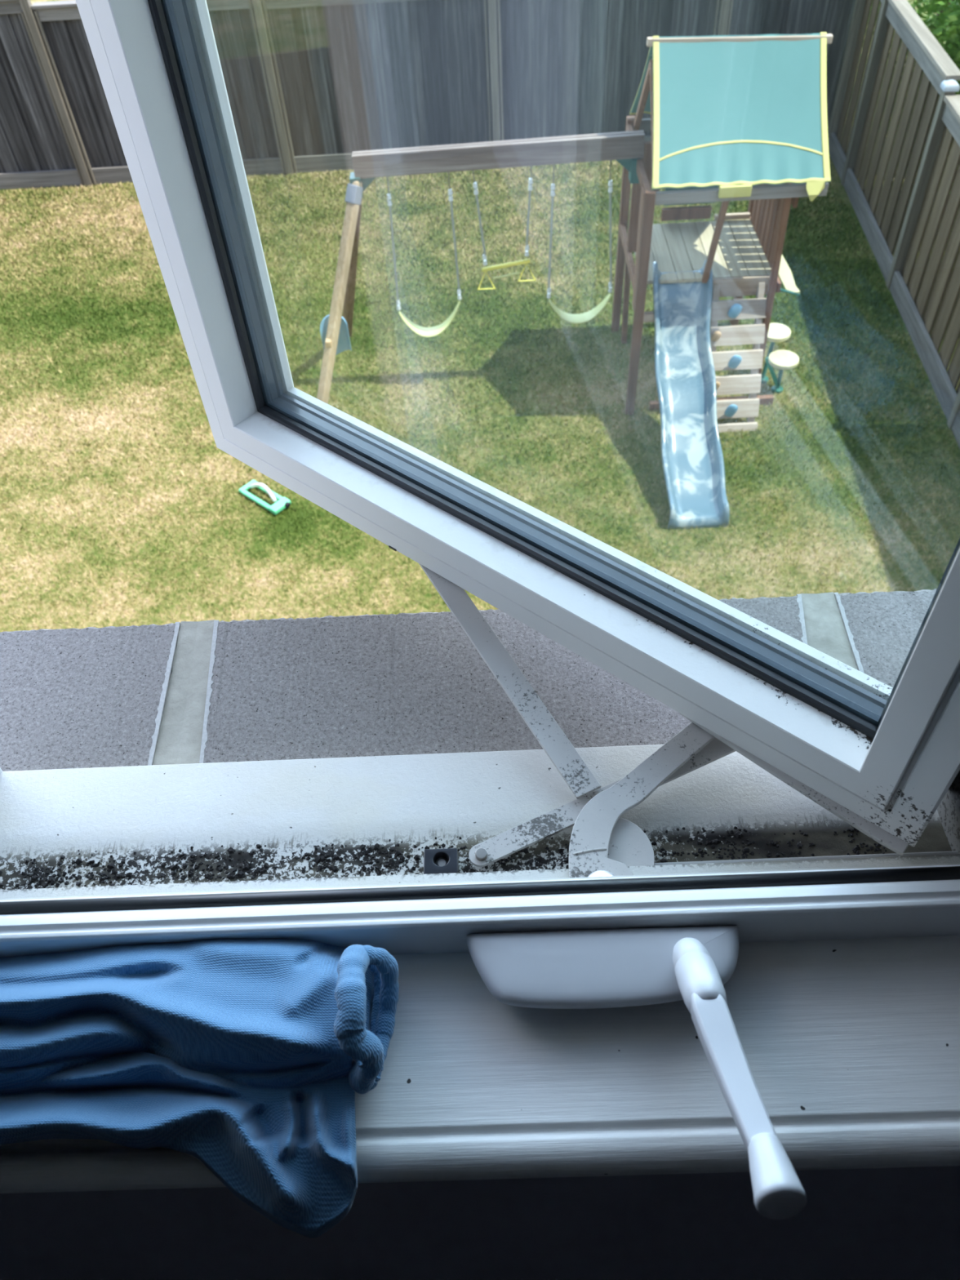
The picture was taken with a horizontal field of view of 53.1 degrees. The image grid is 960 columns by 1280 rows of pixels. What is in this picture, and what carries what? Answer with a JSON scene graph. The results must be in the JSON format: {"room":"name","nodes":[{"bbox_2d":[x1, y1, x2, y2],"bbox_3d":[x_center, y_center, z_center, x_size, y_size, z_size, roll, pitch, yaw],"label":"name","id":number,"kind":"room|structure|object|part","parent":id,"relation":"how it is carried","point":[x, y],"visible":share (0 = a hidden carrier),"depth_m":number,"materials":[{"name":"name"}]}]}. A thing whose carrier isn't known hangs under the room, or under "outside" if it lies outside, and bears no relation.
{"room":"room by window","nodes":[
{"label":"room by window","id":0,"kind":"room"},
{"bbox_2d":[147,619,219,765],"bbox_3d":[-0.190,0.062,0.653,0.037,0.078,0.137,-6,49,-2],"label":"joint","id":1,"kind":"object","parent":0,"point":[182,739],"visible":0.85,"depth_m":0.62,"materials":[{"name":"grey concrete"}]},
{"bbox_2d":[0,1165,959,1279],"bbox_3d":[0.082,1.620,2.292,3.300,4.614,0.295,-3,49,2],"label":"wall","id":2,"kind":"structure","parent":0,"point":[891,1223],"depth_m":0.71,"materials":[{"name":"paint"}]},
{"bbox_2d":[0,622,180,771],"bbox_3d":[-0.462,0.074,0.661,0.526,0.081,0.135,-3,49,2],"label":"sill stone","id":3,"kind":"structure","parent":2,"relation":"on","point":[89,697],"depth_m":0.63,"materials":[{"name":"grey stone"}]},
{"bbox_2d":[0,0,959,957],"bbox_3d":[-0.051,-0.392,0.175,0.623,1.224,0.438,-3,49,2],"label":"window","id":4,"kind":"structure","parent":2,"relation":"in","point":[823,746],"depth_m":0.53,"materials":[{"name":"white plastic"}]},
{"bbox_2d":[423,848,458,874],"bbox_3d":[-0.020,0.118,0.506,0.018,0.009,0.015,-3,49,2],"label":"block","id":5,"kind":"object","parent":4,"relation":"on","point":[446,860],"visible":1,"depth_m":0.50,"materials":[{"name":"black plastic"}]},
{"bbox_2d":[0,826,886,888],"bbox_3d":[-0.033,0.115,0.514,0.502,0.003,0.026,-3,49,2],"label":"dirt","id":6,"kind":"object","parent":4,"relation":"on","point":[51,880],"visible":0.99,"depth_m":0.51,"materials":[{"name":"black soil"}]},
{"bbox_3d":[-0.020,0.140,0.475,0.533,0.061,0.030,-3,49,2],"label":"frame rail","id":7,"kind":"part","parent":4,"relation":"part of","materials":[{"name":"white plastic"}]},
{"bbox_3d":[0.024,-0.050,0.600,0.544,0.044,0.057,31,58,27],"label":"rail","id":8,"kind":"part","parent":4,"relation":"part of","materials":[{"name":"plastic"}]},
{"bbox_2d":[466,925,806,1219],"bbox_3d":[0.057,0.167,0.393,0.127,0.078,0.132,-3,49,2],"label":"window crank","id":9,"kind":"object","parent":4,"relation":"attached to","point":[600,968],"depth_m":0.43,"materials":[{"name":"paint"}]},
{"bbox_3d":[0.097,0.165,0.372,0.015,0.022,0.066,-9,49,-4],"label":"handle arm","id":10,"kind":"part","parent":9,"relation":"part of","materials":[{"name":"paint"}]},
{"bbox_3d":[0.103,0.186,0.336,0.018,0.021,0.027,-3,49,2],"label":"handle knob","id":11,"kind":"part","parent":9,"relation":"part of","materials":[{"name":"paint"}]},
{"bbox_2d":[418,563,958,877],"bbox_3d":[0.054,0.077,0.527,0.365,0.017,0.186,28,56,25],"label":"operator linkage","id":12,"kind":"object","parent":4,"relation":"on","point":[602,843],"visible":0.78,"depth_m":0.52,"materials":[{"name":"paint"}]},
{"bbox_3d":[0.011,0.012,0.581,0.015,0.009,0.208,-23,51,-16],"label":"track arm","id":13,"kind":"part","parent":12,"relation":"part of","materials":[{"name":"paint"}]},
{"bbox_3d":[0.070,0.112,0.499,0.041,0.003,0.045,-5,49,-1],"label":"gear plate","id":14,"kind":"part","parent":12,"relation":"part of","materials":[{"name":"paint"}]},
{"bbox_3d":[0.091,0.080,0.518,0.049,0.003,0.152,24,55,23],"label":"curved arm","id":15,"kind":"part","parent":12,"relation":"part of","materials":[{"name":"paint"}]},
{"bbox_3d":[0.169,0.114,0.498,0.158,0.003,0.002,-3,49,2],"label":"guide rail","id":16,"kind":"part","parent":12,"relation":"part of","materials":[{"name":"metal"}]},
{"bbox_2d":[0,934,959,1193],"bbox_3d":[0.020,0.192,0.441,1.200,0.019,0.097,-3,49,2],"label":"window stool","id":17,"kind":"structure","parent":2,"relation":"attached to","point":[851,1046],"depth_m":0.42,"materials":[{"name":"paint"}]},
{"bbox_2d":[0,938,399,1238],"bbox_3d":[-0.158,0.182,0.421,0.244,0.068,0.129,-3,49,2],"label":"glove","id":18,"kind":"object","parent":17,"relation":"on","point":[236,1056],"visible":1,"depth_m":0.41,"materials":[{"name":"blue fabric"}]},
{"bbox_2d":[203,595,803,763],"bbox_3d":[0.020,0.053,0.648,0.404,0.081,0.135,-3,49,2],"label":"sill stone","id":19,"kind":"structure","parent":2,"relation":"on","point":[328,686],"depth_m":0.62,"materials":[{"name":"grey stone"}]},
{"bbox_2d":[796,591,864,673],"bbox_3d":[0.224,0.044,0.642,0.048,0.078,0.134,-3,49,2],"label":"joint","id":20,"kind":"object","parent":2,"relation":"attached to","point":[823,629],"visible":0.3,"depth_m":0.64,"materials":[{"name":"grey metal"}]},
{"bbox_2d":[833,588,936,687],"bbox_3d":[0.527,0.031,0.635,0.573,0.081,0.135,-3,49,2],"label":"sill stone","id":21,"kind":"structure","parent":2,"relation":"on","point":[884,626],"depth_m":0.63,"materials":[{"name":"grey stone"}]},
{"label":"outside","id":22,"kind":"structure","parent":0,"visible":0},
{"bbox_2d":[0,0,959,632],"bbox_3d":[-0.220,-19.207,23.624,160.000,0.200,120.000,-3,49,2],"label":"ground","id":23,"kind":"structure","parent":22,"point":[834,176],"depth_m":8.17,"materials":[{"name":"plant"}]},
{"bbox_2d":[238,480,291,515],"bbox_3d":[-1.755,-1.194,7.820,0.488,0.124,0.176,32,58,27],"label":"sprinkler","id":24,"kind":"object","parent":23,"relation":"on","point":[282,503],"visible":1,"depth_m":7.79,"materials":[{"name":"green plastic"}]},
{"bbox_2d":[0,0,855,190],"bbox_3d":[-2.918,-6.513,11.196,14.528,2.150,0.160,-3,49,2],"label":"wooden fence","id":25,"kind":"object","parent":23,"relation":"on","point":[310,85],"visible":0.61,"depth_m":11.15,"materials":[{"name":"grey wood"}]},
{"bbox_3d":[-6.267,-6.936,10.626,2.470,0.130,0.040,-3,49,2],"label":"rail","id":26,"kind":"part","parent":25,"relation":"part of","materials":[{"name":"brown wood"}]},
{"bbox_3d":[-6.221,-6.336,11.368,2.494,1.920,0.043,-3,49,2],"label":"board panel","id":27,"kind":"part","parent":25,"relation":"part of","materials":[{"name":"grey wood"}]},
{"bbox_3d":[-4.941,-6.398,11.226,0.176,2.150,0.090,-3,49,2],"label":"post","id":28,"kind":"part","parent":25,"relation":"part of","materials":[{"name":"brown wood"}]},
{"bbox_3d":[-3.716,-6.989,10.627,2.430,0.130,0.040,-3,49,2],"label":"rail","id":29,"kind":"part","parent":25,"relation":"part of","materials":[{"name":"brown wood"}]},
{"bbox_3d":[-3.672,-6.418,11.335,2.454,1.830,0.043,-3,49,2],"label":"board panel","id":30,"kind":"part","parent":25,"relation":"part of","materials":[{"name":"grey wood"}]},
{"bbox_3d":[-2.414,-6.509,11.160,0.176,2.150,0.090,-3,49,2],"label":"post","id":31,"kind":"part","parent":25,"relation":"part of","materials":[{"name":"brown wood"}]},
{"bbox_3d":[-1.164,-7.088,10.575,2.480,0.130,0.040,-3,49,2],"label":"rail","id":32,"kind":"part","parent":25,"relation":"part of","materials":[{"name":"brown wood"}]},
{"bbox_3d":[-1.120,-6.524,11.275,2.504,1.810,0.043,-3,49,2],"label":"board panel","id":33,"kind":"part","parent":25,"relation":"part of","materials":[{"name":"grey wood"}]},
{"bbox_3d":[0.162,-6.622,11.092,0.176,2.150,0.090,-3,49,2],"label":"post","id":34,"kind":"part","parent":25,"relation":"part of","materials":[{"name":"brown wood"}]},
{"bbox_3d":[1.456,-6.637,11.207,2.504,1.810,0.043,-3,49,2],"label":"board panel","id":35,"kind":"part","parent":25,"relation":"part of","materials":[{"name":"grey wood"}]},
{"bbox_3d":[2.739,-6.735,11.024,0.176,2.150,0.090,-3,49,2],"label":"post","id":36,"kind":"part","parent":25,"relation":"part of","materials":[{"name":"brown wood"}]},
{"bbox_3d":[3.484,-6.726,11.153,1.404,1.810,0.043,-3,49,2],"label":"board panel","id":37,"kind":"part","parent":25,"relation":"part of","materials":[{"name":"grey wood"}]},
{"bbox_3d":[4.257,-6.754,11.107,0.170,1.900,0.020,-3,49,2],"label":"board panel","id":38,"kind":"part","parent":25,"relation":"part of","materials":[{"name":"grey wood"}]},
{"bbox_2d":[316,31,833,529],"bbox_3d":[0.517,-2.829,7.442,4.110,2.797,3.049,-3,49,2],"label":"swing set","id":39,"kind":"object","parent":23,"relation":"on","point":[745,116],"visible":1,"depth_m":7.41,"materials":[{"name":"brown wood"}]},
{"bbox_3d":[-1.194,-2.650,7.923,0.655,1.876,0.918,-3,49,2],"label":"leg","id":40,"kind":"part","parent":39,"relation":"part of","materials":[{"name":"brown wood"}]},
{"bbox_3d":[-1.138,-3.308,8.492,0.088,1.874,0.989,-24,52,-16],"label":"leg","id":41,"kind":"part","parent":39,"relation":"part of","materials":[{"name":"brown wood"}]},
{"bbox_2d":[386,172,462,337],"bbox_3d":[-0.460,-3.184,7.997,0.568,1.403,0.150,-3,49,2],"label":"swing","id":42,"kind":"object","parent":39,"relation":"hanging from","point":[433,331],"visible":1,"depth_m":8.26,"materials":[{"name":"metal"}]},
{"bbox_3d":[-0.713,-3.216,7.954,0.049,0.906,0.018,-3,49,2],"label":"chain","id":43,"kind":"part","parent":42,"relation":"part of","materials":[{"name":"plastic"}]},
{"bbox_3d":[-0.433,-2.820,8.415,0.535,0.292,0.150,-3,49,2],"label":"seat","id":44,"kind":"part","parent":42,"relation":"part of","materials":[{"name":"green plastic"}]},
{"bbox_3d":[-0.207,-3.263,7.912,0.035,0.847,0.018,-3,49,2],"label":"chain","id":45,"kind":"part","parent":42,"relation":"part of","materials":[{"name":"plastic"}]},
{"bbox_2d":[472,165,536,289],"bbox_3d":[0.203,-3.336,7.815,0.501,0.994,0.066,-3,49,2],"label":"swing","id":46,"kind":"object","parent":39,"relation":"hanging from","point":[526,261],"visible":1,"depth_m":7.98,"materials":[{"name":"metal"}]},
{"bbox_3d":[0.002,-3.383,7.779,0.072,0.594,0.018,-3,49,2],"label":"chain","id":47,"kind":"part","parent":46,"relation":"part of","materials":[{"name":"plastic"}]},
{"bbox_3d":[0.391,-3.423,7.743,0.056,0.542,0.018,-3,49,2],"label":"chain","id":48,"kind":"part","parent":46,"relation":"part of","materials":[{"name":"plastic"}]},
{"bbox_2d":[546,160,612,324],"bbox_3d":[0.835,-3.259,7.942,0.564,1.348,0.150,-3,49,2],"label":"swing","id":49,"kind":"object","parent":39,"relation":"hanging from","point":[580,318],"visible":1,"depth_m":8.23,"materials":[{"name":"metal"}]},
{"bbox_3d":[0.583,-3.285,7.905,0.047,0.876,0.018,-3,49,2],"label":"chain","id":50,"kind":"part","parent":49,"relation":"part of","materials":[{"name":"plastic"}]},
{"bbox_3d":[0.863,-2.892,8.364,0.532,0.227,0.150,-3,49,2],"label":"seat","id":51,"kind":"part","parent":49,"relation":"part of","materials":[{"name":"plastic"}]},
{"bbox_3d":[1.071,-3.316,7.882,0.068,0.856,0.018,-3,49,2],"label":"chain","id":52,"kind":"part","parent":49,"relation":"part of","materials":[{"name":"plastic"}]},
{"bbox_3d":[1.268,-3.622,8.556,0.090,1.931,0.070,-3,49,2],"label":"post","id":53,"kind":"part","parent":39,"relation":"part of","materials":[{"name":"brown wood"}]},
{"bbox_3d":[1.266,-3.155,8.071,0.040,0.090,1.340,-3,49,2],"label":"rail","id":54,"kind":"part","parent":39,"relation":"part of","materials":[{"name":"brown wood"}]},
{"bbox_3d":[1.226,-3.700,7.445,0.040,0.090,1.340,-3,49,2],"label":"rail","id":55,"kind":"part","parent":39,"relation":"part of","materials":[{"name":"brown wood"}]},
{"bbox_3d":[1.856,-4.304,7.798,1.279,0.052,0.032,-3,49,2],"label":"canopy trim","id":56,"kind":"part","parent":39,"relation":"part of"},
{"bbox_3d":[1.270,-2.611,7.676,0.095,1.931,0.050,-3,49,2],"label":"post","id":57,"kind":"part","parent":39,"relation":"part of","materials":[{"name":"brown wood"}]},
{"bbox_3d":[1.246,-4.274,7.306,0.052,0.770,0.697,-4,49,0],"label":"canopy trim","id":58,"kind":"part","parent":39,"relation":"part of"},
{"bbox_3d":[1.854,-4.237,7.849,1.280,0.085,0.040,-3,49,2],"label":"eave rail","id":59,"kind":"part","parent":39,"relation":"part of","materials":[{"name":"brown wood"}]},
{"bbox_3d":[1.357,-2.610,7.763,0.130,0.070,0.050,-3,49,2],"label":"rail","id":60,"kind":"part","parent":39,"relation":"part of","materials":[{"name":"brown wood"}]},
{"bbox_3d":[1.256,-3.760,6.858,0.052,0.770,0.697,-1,49,3],"label":"canopy trim","id":61,"kind":"part","parent":39,"relation":"part of","materials":[{"name":"yellow fabric"}]},
{"bbox_3d":[1.769,-3.662,8.247,0.420,0.100,0.040,-3,49,2],"label":"rail","id":62,"kind":"part","parent":39,"relation":"part of","materials":[{"name":"brown wood"}]},
{"bbox_3d":[1.791,-3.793,8.167,0.440,0.170,0.030,-3,49,2],"label":"panel","id":63,"kind":"part","parent":39,"relation":"part of","materials":[{"name":"wood"}]},
{"bbox_3d":[2.018,-2.073,8.395,1.070,0.070,0.050,-3,49,2],"label":"ground rail","id":64,"kind":"part","parent":39,"relation":"part of","materials":[{"name":"brown wood"}]},
{"bbox_3d":[1.796,-3.061,7.317,0.053,0.798,0.205,-17,50,-11],"label":"post","id":65,"kind":"part","parent":39,"relation":"part of","materials":[{"name":"brown wood"}]},
{"bbox_3d":[2.171,-3.647,8.274,0.300,0.040,0.040,-3,49,2],"label":"rail","id":66,"kind":"part","parent":39,"relation":"part of","materials":[{"name":"brown wood"}]},
{"bbox_3d":[1.874,-3.241,6.982,1.280,0.085,0.040,-3,49,2],"label":"eave rail","id":67,"kind":"part","parent":39,"relation":"part of","materials":[{"name":"brown wood"}]},
{"bbox_3d":[1.878,-3.282,6.908,1.279,0.052,0.032,-3,49,2],"label":"canopy trim","id":68,"kind":"part","parent":39,"relation":"part of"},
{"bbox_3d":[2.397,-3.671,8.526,0.070,1.930,0.070,-3,49,2],"label":"post","id":69,"kind":"part","parent":39,"relation":"part of","materials":[{"name":"brown wood"}]},
{"bbox_3d":[2.369,-3.227,8.015,0.028,0.080,1.140,-3,49,2],"label":"rail","id":70,"kind":"part","parent":39,"relation":"part of","materials":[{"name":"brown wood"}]},
{"bbox_3d":[2.319,-2.679,7.714,0.090,1.861,0.050,-3,49,2],"label":"post","id":71,"kind":"part","parent":39,"relation":"part of","materials":[{"name":"brown wood"}]},
{"bbox_3d":[2.336,-3.673,7.503,0.028,0.080,1.140,-3,49,2],"label":"rail","id":72,"kind":"part","parent":39,"relation":"part of","materials":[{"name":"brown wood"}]},
{"bbox_3d":[2.462,-3.792,6.848,0.064,0.749,0.695,-3,49,2],"label":"canopy trim","id":73,"kind":"part","parent":39,"relation":"part of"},
{"bbox_2d":[760,323,791,383],"bbox_3d":[2.575,-2.531,8.497,0.259,0.461,0.259,-3,49,2],"label":"round stool","id":74,"kind":"object","parent":23,"relation":"on","point":[777,332],"visible":0.63,"depth_m":8.33,"materials":[{"name":"beige plastic"}]},
{"bbox_3d":[2.564,-2.667,8.341,0.259,0.046,0.259,-3,49,2],"label":"seat","id":75,"kind":"part","parent":74,"relation":"part of","materials":[{"name":"beige plastic"}]},
{"bbox_2d":[764,350,799,393],"bbox_3d":[2.618,-2.323,8.400,0.276,0.331,0.259,-3,49,2],"label":"round stool","id":76,"kind":"object","parent":23,"relation":"on","point":[782,360],"visible":1,"depth_m":8.29,"materials":[{"name":"beige plastic"}]},
{"bbox_3d":[2.619,-2.417,8.293,0.259,0.046,0.259,-3,49,2],"label":"seat","id":77,"kind":"part","parent":76,"relation":"part of","materials":[{"name":"beige plastic"}]},
{"bbox_2d":[827,0,959,448],"bbox_3d":[4.026,-3.695,8.382,0.162,2.020,7.964,0,49,4],"label":"wooden fence","id":78,"kind":"object","parent":23,"relation":"on","point":[898,16],"visible":0.98,"depth_m":9.12,"materials":[{"name":"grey wood"}]},
{"bbox_3d":[4.203,-6.632,10.972,0.090,1.950,0.090,0,49,4],"label":"post","id":79,"kind":"part","parent":78,"relation":"part of","materials":[{"name":"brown wood"}]},
{"bbox_3d":[4.219,-6.250,10.665,0.038,1.870,0.898,0,49,4],"label":"board panel","id":80,"kind":"part","parent":78,"relation":"part of","materials":[{"name":"grey wood"}]},
{"bbox_3d":[4.155,-5.868,10.344,0.090,1.900,0.090,0,49,4],"label":"post","id":81,"kind":"part","parent":78,"relation":"part of","materials":[{"name":"brown wood"}]},
{"bbox_3d":[4.139,-4.992,9.609,0.038,1.820,2.208,0,49,4],"label":"board panel","id":82,"kind":"part","parent":78,"relation":"part of","materials":[{"name":"grey wood"}]},
{"bbox_3d":[4.067,-5.547,8.962,0.042,0.150,2.210,0,49,4],"label":"rail","id":83,"kind":"part","parent":78,"relation":"part of","materials":[{"name":"brown wood"}]},
{"bbox_3d":[4.044,-4.102,8.874,0.090,1.810,0.090,0,49,4],"label":"post","id":84,"kind":"part","parent":78,"relation":"part of","materials":[{"name":"brown wood"}]},
{"bbox_3d":[4.028,-3.227,8.160,0.038,1.700,2.178,0,49,4],"label":"board panel","id":85,"kind":"part","parent":78,"relation":"part of","materials":[{"name":"wood"}]},
{"bbox_3d":[3.959,-3.743,7.559,0.042,0.150,2.180,0,49,4],"label":"rail","id":86,"kind":"part","parent":78,"relation":"part of","materials":[{"name":"brown wood"}]},
{"bbox_3d":[3.931,-2.381,7.398,0.090,1.790,0.090,0,49,4],"label":"post","id":87,"kind":"part","parent":78,"relation":"part of","materials":[{"name":"brown wood"}]},
{"bbox_2d":[862,0,956,51],"bbox_3d":[5.826,-9.859,10.028,2.441,7.445,2.539,-5,49,0],"label":"cedar tree","id":88,"kind":"object","parent":23,"relation":"on","point":[914,2],"visible":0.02,"depth_m":12.12,"materials":[{"name":"green plant"}]},
{"bbox_2d":[881,0,959,130],"bbox_3d":[5.416,-7.585,9.725,1.974,4.962,1.936,-3,49,2],"label":"cedar tree","id":89,"kind":"object","parent":23,"relation":"on","point":[944,7],"visible":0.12,"depth_m":10.51,"materials":[{"name":"green plant"}]},
{"bbox_2d":[887,0,959,214],"bbox_3d":[5.030,-5.686,9.217,1.689,3.274,1.701,-3,49,2],"label":"cedar tree","id":90,"kind":"object","parent":23,"relation":"on","point":[952,46],"visible":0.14,"depth_m":9.22,"materials":[{"name":"green plant"}]},
{"bbox_2d":[939,167,959,271],"bbox_3d":[5.100,-4.323,8.229,1.676,2.970,1.732,-3,49,2],"label":"cedar tree","id":91,"kind":"object","parent":23,"relation":"on","point":[957,167],"visible":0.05,"depth_m":9.09,"materials":[{"name":"green plant"}]}
]}

